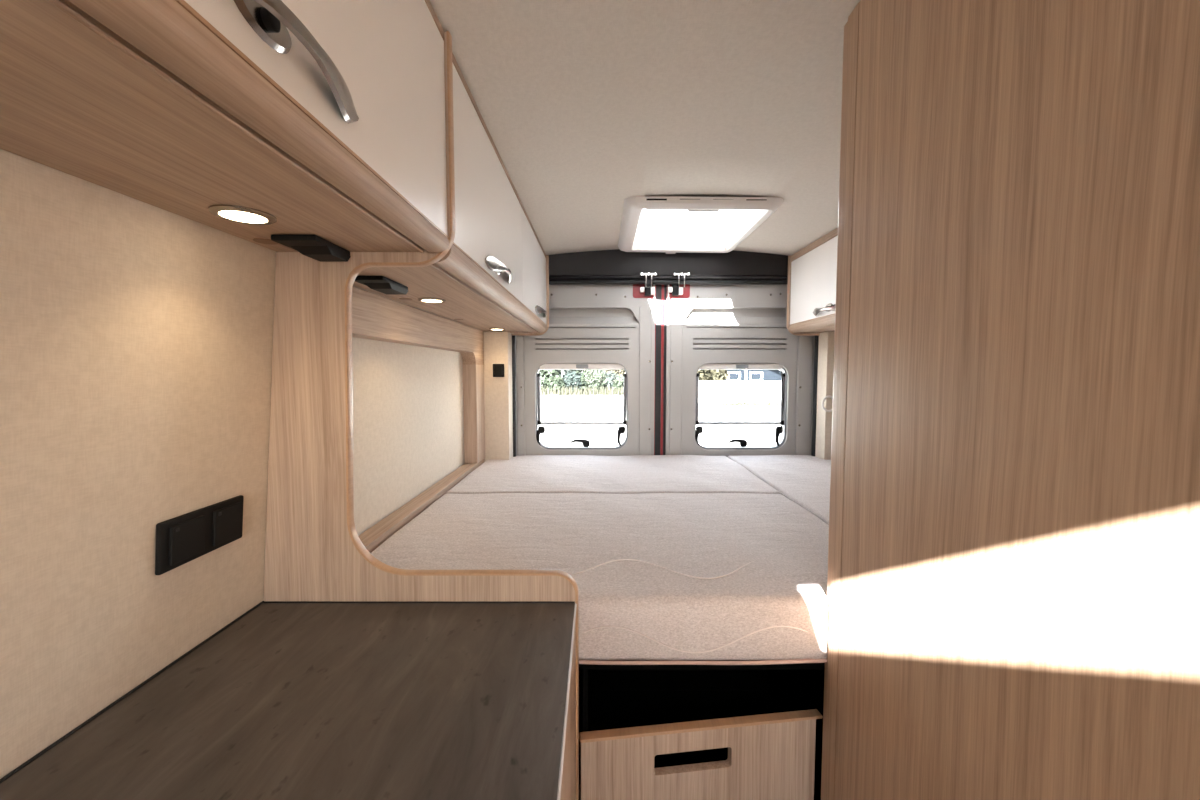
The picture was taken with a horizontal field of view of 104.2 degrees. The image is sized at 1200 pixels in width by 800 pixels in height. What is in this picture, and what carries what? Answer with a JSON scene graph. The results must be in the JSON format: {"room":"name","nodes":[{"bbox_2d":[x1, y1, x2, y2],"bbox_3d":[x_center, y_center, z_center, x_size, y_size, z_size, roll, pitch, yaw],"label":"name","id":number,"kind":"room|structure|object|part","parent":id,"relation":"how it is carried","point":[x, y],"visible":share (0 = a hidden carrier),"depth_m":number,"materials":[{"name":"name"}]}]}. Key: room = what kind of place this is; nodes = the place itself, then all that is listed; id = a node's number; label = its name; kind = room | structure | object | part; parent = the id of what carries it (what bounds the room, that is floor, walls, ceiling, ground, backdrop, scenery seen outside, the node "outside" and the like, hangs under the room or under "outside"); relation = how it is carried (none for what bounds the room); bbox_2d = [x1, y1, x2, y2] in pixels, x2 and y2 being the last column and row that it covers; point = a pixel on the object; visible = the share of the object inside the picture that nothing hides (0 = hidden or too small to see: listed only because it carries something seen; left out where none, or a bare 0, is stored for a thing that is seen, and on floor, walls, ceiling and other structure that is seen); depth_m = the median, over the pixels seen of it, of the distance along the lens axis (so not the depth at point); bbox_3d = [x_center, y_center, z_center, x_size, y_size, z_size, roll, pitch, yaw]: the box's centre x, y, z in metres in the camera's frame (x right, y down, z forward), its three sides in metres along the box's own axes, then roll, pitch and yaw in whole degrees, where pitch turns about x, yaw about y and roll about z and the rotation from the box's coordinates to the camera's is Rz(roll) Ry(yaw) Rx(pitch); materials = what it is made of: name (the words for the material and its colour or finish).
{"room":"vehicle interior","nodes":[
{"label":"vehicle interior","id":0,"kind":"room"},
{"bbox_2d":[0,149,481,778],"bbox_3d":[-0.617,0.340,-0.280,0.146,1.954,5.800,0,3,0],"label":"wall","id":1,"kind":"structure","parent":0,"point":[136,336],"depth_m":0.60,"materials":[{"name":"beige fabric"}]},
{"bbox_2d":[155,495,243,574],"bbox_3d":[-0.608,0.202,0.719,0.020,0.074,0.151,0,3,0],"label":"wall socket","id":2,"kind":"object","parent":1,"relation":"attached to","point":[180,540],"visible":1,"depth_m":0.70,"materials":[{"name":"black plastic"}]},
{"bbox_2d":[0,0,448,252],"bbox_3d":[-0.405,-0.407,0.123,0.337,0.376,1.394,0,3,0],"label":"upper cabinet","id":3,"kind":"object","parent":1,"relation":"attached to","point":[324,118],"visible":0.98,"depth_m":0.45,"materials":[{"name":"brown wood"}]},
{"bbox_2d":[208,204,276,224],"bbox_3d":[-0.482,-0.249,0.631,0.074,0.005,0.074,0,3,0],"label":"recessed light","id":4,"kind":"object","parent":3,"relation":"attached to","point":[240,214],"visible":1,"depth_m":0.62,"materials":[{"name":"silver metal"}]},
{"bbox_3d":[-0.266,-0.304,0.370,0.005,0.034,0.068,0,3,0],"label":"catch plate","id":5,"kind":"part","parent":3,"relation":"part of","materials":[{"name":"silver metal"}]},
{"bbox_3d":[-0.254,-0.296,0.371,0.034,0.040,0.280,0,3,0],"label":"handle","id":6,"kind":"part","parent":3,"relation":"part of","materials":[{"name":"silver metal"}]},
{"bbox_2d":[271,235,350,261],"bbox_3d":[-0.475,-0.250,0.773,0.070,0.019,0.103,0,3,0],"label":"plate","id":7,"kind":"object","parent":3,"relation":"attached to","point":[315,247],"visible":1,"depth_m":0.76,"materials":[{"name":"black plastic"}]},
{"bbox_3d":[-0.279,-0.428,0.381,0.019,0.330,0.870,0,3,0],"label":"door","id":8,"kind":"part","parent":3,"relation":"part of","materials":[{"name":"beige laminate"}]},
{"bbox_3d":[-0.278,-0.588,0.112,0.017,0.014,1.394,0,3,0],"label":"rail","id":9,"kind":"part","parent":3,"relation":"part of","materials":[{"name":"brown wood"}]},
{"bbox_2d":[352,286,484,552],"bbox_3d":[-0.601,0.061,1.587,0.061,0.708,1.436,0,3,0],"label":"wall frame","id":10,"kind":"object","parent":1,"relation":"attached to","point":[374,316],"visible":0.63,"depth_m":1.57,"materials":[{"name":"brown wood"}]},
{"bbox_3d":[-0.601,-0.210,1.571,0.061,0.164,1.436,0,3,0],"label":"rail","id":11,"kind":"part","parent":10,"relation":"part of","materials":[{"name":"brown wood"}]},
{"bbox_3d":[-0.601,0.062,2.232,0.061,0.459,0.148,0,3,0],"label":"post","id":12,"kind":"part","parent":10,"relation":"part of","materials":[{"name":"brown wood"}]},
{"bbox_2d":[353,53,548,335],"bbox_3d":[-0.406,-0.483,1.606,0.335,0.401,1.538,0,3,0],"label":"upper cabinet","id":13,"kind":"object","parent":1,"relation":"attached to","point":[494,273],"visible":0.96,"depth_m":1.19,"materials":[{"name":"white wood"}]},
{"bbox_2d":[355,276,407,294],"bbox_3d":[-0.486,-0.254,1.037,0.068,0.019,0.130,0,3,0],"label":"plate","id":14,"kind":"object","parent":13,"relation":"attached to","point":[382,284],"visible":0.82,"depth_m":1.01,"materials":[{"name":"black plastic"}]},
{"bbox_2d":[418,298,445,302],"bbox_3d":[-0.468,-0.277,1.299,0.074,0.005,0.074,0,3,0],"label":"recessed light","id":15,"kind":"object","parent":13,"relation":"attached to","point":[428,300],"visible":1,"depth_m":1.28,"materials":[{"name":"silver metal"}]},
{"bbox_3d":[-0.281,-0.479,1.233,0.019,0.330,0.789,0,3,0],"label":"door","id":16,"kind":"part","parent":13,"relation":"part of","materials":[{"name":"beige laminate"}]},
{"bbox_3d":[-0.288,-0.313,1.608,0.036,0.035,1.522,0,3,0],"label":"rail","id":17,"kind":"part","parent":13,"relation":"part of","materials":[{"name":"brown wood"}]},
{"bbox_2d":[489,328,504,329],"bbox_3d":[-0.480,-0.329,2.174,0.074,0.005,0.074,0,3,0],"label":"recessed light","id":18,"kind":"object","parent":13,"relation":"attached to","point":[489,328],"visible":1,"depth_m":2.16,"materials":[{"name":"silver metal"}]},
{"bbox_3d":[-0.256,-0.342,1.237,0.034,0.040,0.280,0,3,0],"label":"handle","id":19,"kind":"part","parent":13,"relation":"part of","materials":[{"name":"silver metal"}]},
{"bbox_3d":[-0.280,-0.676,1.586,0.017,0.014,1.522,0,3,0],"label":"rail","id":20,"kind":"part","parent":13,"relation":"part of","materials":[{"name":"brown wood"}]},
{"bbox_3d":[-0.419,-0.533,2.365,0.307,0.394,0.016,0,3,0],"label":"panel","id":21,"kind":"part","parent":13,"relation":"part of","materials":[{"name":"brown wood"}]},
{"bbox_3d":[-0.281,-0.525,1.991,0.019,0.330,0.726,0,3,0],"label":"door","id":22,"kind":"part","parent":13,"relation":"part of","materials":[{"name":"beige laminate"}]},
{"bbox_3d":[-0.256,-0.392,2.080,0.034,0.040,0.280,0,3,0],"label":"handle","id":23,"kind":"part","parent":13,"relation":"part of","materials":[{"name":"silver metal"}]},
{"bbox_2d":[483,331,512,460],"bbox_3d":[-0.545,0.059,2.368,0.190,0.799,0.120,0,3,0],"label":"pillar cover","id":24,"kind":"structure","parent":1,"relation":"attached to","point":[498,400],"depth_m":2.31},
{"bbox_2d":[493,364,503,376],"bbox_3d":[-0.498,-0.145,2.289,0.056,0.065,0.013,0,3,0],"label":"light switch","id":25,"kind":"object","parent":24,"relation":"attached to","point":[498,369],"visible":1,"depth_m":2.28,"materials":[{"name":"black plastic"}]},
{"bbox_2d":[512,336,516,456],"bbox_3d":[-0.518,0.268,2.498,0.163,1.765,0.165,0,3,0],"label":"trim","id":26,"kind":"structure","parent":1,"relation":"attached to","point":[513,337],"depth_m":2.40,"materials":[{"name":"black rubber"}]},
{"bbox_3d":[-0.522,0.268,2.513,0.156,1.765,0.135,0,3,0],"label":"post","id":27,"kind":"part","parent":26,"relation":"part of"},
{"bbox_2d":[549,249,787,287],"bbox_3d":[0.335,-0.676,2.415,1.870,0.209,0.138,0,3,0],"label":"trim","id":28,"kind":"structure","parent":1,"relation":"attached to","point":[616,266],"depth_m":2.37,"materials":[{"name":"grey plastic"}]},
{"bbox_2d":[515,284,661,455],"bbox_3d":[-0.060,0.190,2.474,0.760,1.625,0.068,0,3,0],"label":"door","id":29,"kind":"structure","parent":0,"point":[620,324],"depth_m":2.44,"materials":[{"name":"grey paint"}]},
{"bbox_2d":[535,363,627,449],"bbox_3d":[-0.096,0.034,2.489,0.512,0.483,0.056,0,3,0],"label":"window","id":30,"kind":"structure","parent":29,"relation":"attached to","point":[548,366],"depth_m":2.48,"materials":[{"name":"plastic"}]},
{"bbox_2d":[430,0,859,255],"bbox_3d":[0.340,-0.570,-0.335,2.009,0.122,5.800,0,3,0],"label":"ceiling","id":31,"kind":"structure","parent":0,"point":[587,107],"depth_m":1.07,"materials":[{"name":"beige fabric"}]},
{"bbox_2d":[618,196,782,253],"bbox_3d":[0.374,-0.737,1.992,0.572,0.064,0.685,0,3,0],"label":"roof hatch","id":32,"kind":"object","parent":31,"relation":"attached to","point":[633,237],"visible":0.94,"depth_m":2.00,"materials":[{"name":"white plastic"}]},
{"bbox_2d":[635,225,741,242],"bbox_3d":[0.385,-0.751,2.118,0.434,0.002,0.278,0,3,0],"label":"skylight","id":33,"kind":"object","parent":32,"relation":"hanging from","point":[645,233],"depth_m":2.10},
{"bbox_2d":[538,385,781,446],"bbox_3d":[0.000,0.449,25.072,120.000,0.100,130.000,0,3,0],"label":"ground","id":34,"kind":"structure","parent":0,"point":[556,408],"depth_m":17.95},
{"bbox_2d":[538,370,560,388],"bbox_3d":[-5.049,-4.101,40.819,3.971,7.100,3.864,0,3,0],"label":"tree","id":35,"kind":"object","parent":34,"relation":"on","point":[544,373],"visible":0.08,"depth_m":40.14,"materials":[{"name":"green plant"}]},
{"bbox_2d":[543,374,564,391],"bbox_3d":[-3.893,-1.298,39.616,1.924,1.796,1.948,0,3,0],"label":"bush","id":36,"kind":"object","parent":34,"relation":"on","point":[550,381],"visible":0.81,"depth_m":39.14,"materials":[{"name":"green plant"}]},
{"bbox_2d":[557,370,576,384],"bbox_3d":[-2.977,-4.735,42.752,3.373,8.132,3.389,0,3,0],"label":"tree","id":37,"kind":"object","parent":34,"relation":"on","point":[564,371],"visible":0.04,"depth_m":42.49,"materials":[{"name":"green plant"}]},
{"bbox_2d":[562,371,585,391],"bbox_3d":[-2.290,-1.459,40.405,2.287,2.156,2.300,0,3,0],"label":"bush","id":38,"kind":"object","parent":34,"relation":"on","point":[572,375],"visible":0.62,"depth_m":39.73,"materials":[{"name":"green plant"}]},
{"bbox_2d":[570,370,589,382],"bbox_3d":[-1.484,-4.071,40.805,3.141,7.042,2.989,0,3,0],"label":"tree","id":39,"kind":"object","parent":34,"relation":"on","point":[579,371],"visible":0.02,"depth_m":40.71,"materials":[{"name":"green plant"}]},
{"bbox_2d":[581,370,606,391],"bbox_3d":[-0.545,-1.597,39.978,2.338,2.414,2.296,0,3,0],"label":"bush","id":40,"kind":"object","parent":34,"relation":"on","point":[590,380],"visible":0.82,"depth_m":39.46,"materials":[{"name":"green plant"}]},
{"bbox_2d":[597,371,620,390],"bbox_3d":[0.760,-1.552,41.191,2.543,2.123,2.575,0,3,0],"label":"bush","id":41,"kind":"object","parent":34,"relation":"on","point":[610,376],"visible":0.31,"depth_m":40.63,"materials":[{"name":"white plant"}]},
{"bbox_2d":[604,369,623,377],"bbox_3d":[1.213,-4.098,41.838,2.577,6.971,2.642,1,4,14],"label":"tree","id":42,"kind":"object","parent":34,"relation":"on","point":[616,372],"visible":0.06,"depth_m":41.72,"materials":[{"name":"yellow plant"}]},
{"bbox_2d":[613,376,623,390],"bbox_3d":[2.012,-1.225,39.993,1.933,1.680,1.942,0,3,0],"label":"bush","id":43,"kind":"object","parent":34,"relation":"on","point":[619,382],"visible":0.41,"depth_m":39.47,"materials":[{"name":"green plant"}]},
{"bbox_2d":[541,385,780,404],"bbox_3d":[4.094,-0.580,34.294,12.498,0.849,27.642,-2,4,-35],"label":"grass","id":44,"kind":"structure","parent":34,"relation":"on","point":[565,391],"depth_m":37.79,"materials":[{"name":"green plant"}]},
{"bbox_2d":[697,370,728,380],"bbox_3d":[7.100,-1.790,30.963,2.845,3.669,2.874,0,3,0],"label":"tree","id":45,"kind":"object","parent":34,"relation":"on","point":[704,375],"visible":0.3,"depth_m":30.13,"materials":[{"name":"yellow plant"}]},
{"bbox_2d":[699,381,780,403],"bbox_3d":[11.521,-0.421,27.088,17.042,1.395,0.130,0,3,0],"label":"fence","id":46,"kind":"object","parent":34,"relation":"on","point":[737,391],"visible":0.19,"depth_m":27.02,"materials":[{"name":"white paint"}]},
{"bbox_2d":[724,370,781,380],"bbox_3d":[11.654,-2.334,40.783,10.282,3.574,7.300,0,3,0],"label":"house","id":47,"kind":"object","parent":34,"relation":"on","point":[734,375],"visible":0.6,"depth_m":37.93,"materials":[{"name":"white paint"}]},
{"bbox_3d":[10.875,-1.900,37.934,0.810,0.510,0.010,0,3,0],"label":"pane","id":48,"kind":"part","parent":47,"relation":"part of","materials":[{"name":"glass"}]},
{"bbox_3d":[12.675,-1.900,37.934,0.810,0.510,0.010,0,3,0],"label":"pane","id":49,"kind":"part","parent":47,"relation":"part of","materials":[{"name":"glass"}]},
{"bbox_3d":[0.335,1.340,-0.210,2.170,0.050,5.820,0,3,0],"label":"floor","id":50,"kind":"structure","parent":0,"visible":0},
{"bbox_2d":[263,31,578,799],"bbox_3d":[-0.339,0.303,0.873,0.597,1.887,0.019,0,3,0],"label":"divider panel","id":51,"kind":"object","parent":50,"relation":"on","point":[314,550],"visible":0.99,"depth_m":0.85,"materials":[{"name":"brown wood"}]},
{"bbox_2d":[560,631,575,799],"bbox_3d":[-0.290,0.862,0.265,0.489,0.848,1.262,0,3,0],"label":"base cabinet","id":52,"kind":"object","parent":50,"relation":"on","point":[568,789],"visible":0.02,"depth_m":0.75,"materials":[{"name":"brown wood"}]},
{"bbox_2d":[0,601,576,799],"bbox_3d":[-0.330,0.425,0.233,0.595,0.026,1.274,0,3,0],"label":"countertop","id":53,"kind":"structure","parent":52,"relation":"on","point":[288,700],"depth_m":0.59,"materials":[{"name":"dark wood"},{"name":"black rubber"},{"name":"pale grey plastic"}]},
{"bbox_2d":[579,660,824,799],"bbox_3d":[0.325,0.835,1.685,1.850,0.732,1.496,0,3,0],"label":"compartment","id":54,"kind":"object","parent":50,"relation":"on","point":[610,696],"visible":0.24,"depth_m":1.37,"materials":[{"name":"black fabric"}]},
{"bbox_2d":[371,493,828,664],"bbox_3d":[0.048,0.423,1.298,1.232,0.134,0.808,0,3,0],"label":"mattress","id":55,"kind":"object","parent":54,"relation":"on","point":[675,577],"visible":0.73,"depth_m":1.08,"materials":[{"name":"fabric"}]},
{"bbox_2d":[445,455,780,493],"bbox_3d":[0.048,0.375,2.083,1.232,0.132,0.759,0,3,0],"label":"mattress","id":56,"kind":"object","parent":54,"relation":"on","point":[630,474],"visible":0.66,"depth_m":1.97,"materials":[{"name":"fabric"}]},
{"bbox_2d":[579,709,822,799],"bbox_3d":[0.206,0.944,0.945,0.495,0.603,0.020,0,3,-7],"label":"drawer front","id":57,"kind":"object","parent":54,"relation":"attached to","point":[771,756],"visible":1,"depth_m":0.92,"materials":[{"name":"brown wood"}]},
{"bbox_2d":[728,455,830,524],"bbox_3d":[0.974,0.398,1.705,0.612,0.132,1.517,0,3,0],"label":"mattress","id":58,"kind":"object","parent":54,"relation":"on","point":[804,480],"visible":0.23,"depth_m":1.96,"materials":[{"name":"fabric"}]},
{"bbox_2d":[821,0,1199,799],"bbox_3d":[0.807,0.324,0.240,0.745,1.920,1.340,0,3,0],"label":"tall cabinet","id":59,"kind":"object","parent":50,"relation":"on","point":[1013,576],"visible":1,"depth_m":0.48,"materials":[{"name":"brown wood"}]},
{"bbox_3d":[0.449,0.285,0.894,0.017,1.920,0.030,0,3,0],"label":"corner trim","id":60,"kind":"part","parent":59,"relation":"part of","materials":[{"name":"brown wood"}]},
{"bbox_3d":[1.287,0.340,-0.280,0.146,1.954,5.800,0,3,0],"label":"wall","id":61,"kind":"structure","parent":0,"visible":0},
{"bbox_2d":[660,284,813,456],"bbox_3d":[0.717,0.190,2.474,0.794,1.625,0.068,0,3,0],"label":"door","id":62,"kind":"structure","parent":61,"relation":"in","point":[701,324],"depth_m":2.44,"materials":[{"name":"grey paint"}]},
{"bbox_2d":[695,363,786,449],"bbox_3d":[0.745,0.034,2.489,0.510,0.483,0.056,0,3,0],"label":"window","id":63,"kind":"structure","parent":62,"relation":"attached to","point":[709,366],"depth_m":2.48,"materials":[{"name":"plastic"}]},
{"bbox_2d":[786,227,837,335],"bbox_3d":[1.086,-0.484,1.639,0.315,0.399,1.471,0,3,0],"label":"upper cabinet","id":64,"kind":"object","parent":61,"relation":"attached to","point":[812,270],"visible":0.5,"depth_m":2.11,"materials":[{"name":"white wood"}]},
{"bbox_3d":[1.099,-0.531,2.365,0.287,0.392,0.016,0,3,0],"label":"panel","id":65,"kind":"part","parent":64,"relation":"part of","materials":[{"name":"brown wood"}]},
{"bbox_3d":[0.978,-0.315,1.642,0.036,0.035,1.455,0,3,0],"label":"rail","id":66,"kind":"part","parent":64,"relation":"part of","materials":[{"name":"brown wood"}]},
{"bbox_3d":[0.970,-0.668,1.620,0.017,0.030,1.455,0,3,0],"label":"rail","id":67,"kind":"part","parent":64,"relation":"part of","materials":[{"name":"brown wood"}]},
{"bbox_3d":[0.946,-0.380,1.956,0.034,0.040,0.280,0,3,0],"label":"handle","id":68,"kind":"part","parent":64,"relation":"part of","materials":[{"name":"silver metal"}]},
{"bbox_2d":[811,336,818,455],"bbox_3d":[1.188,0.268,2.498,0.163,1.765,0.165,0,3,0],"label":"trim","id":69,"kind":"structure","parent":61,"relation":"attached to","point":[816,338],"depth_m":2.41,"materials":[{"name":"black rubber"}]},
{"bbox_3d":[1.192,0.268,2.513,0.156,1.765,0.135,0,3,0],"label":"post","id":70,"kind":"part","parent":69,"relation":"part of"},
{"bbox_2d":[815,331,834,459],"bbox_3d":[1.210,0.059,2.368,0.191,0.799,0.120,0,3,0],"label":"pillar cover","id":71,"kind":"structure","parent":61,"relation":"attached to","point":[826,339],"depth_m":2.32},
{"bbox_2d":[822,396,832,411],"bbox_3d":[1.128,0.019,2.298,0.071,0.083,0.011,0,3,0],"label":"ring","id":72,"kind":"object","parent":71,"relation":"attached to","point":[826,397],"visible":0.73,"depth_m":2.29,"materials":[{"name":"white plastic"}]}
]}

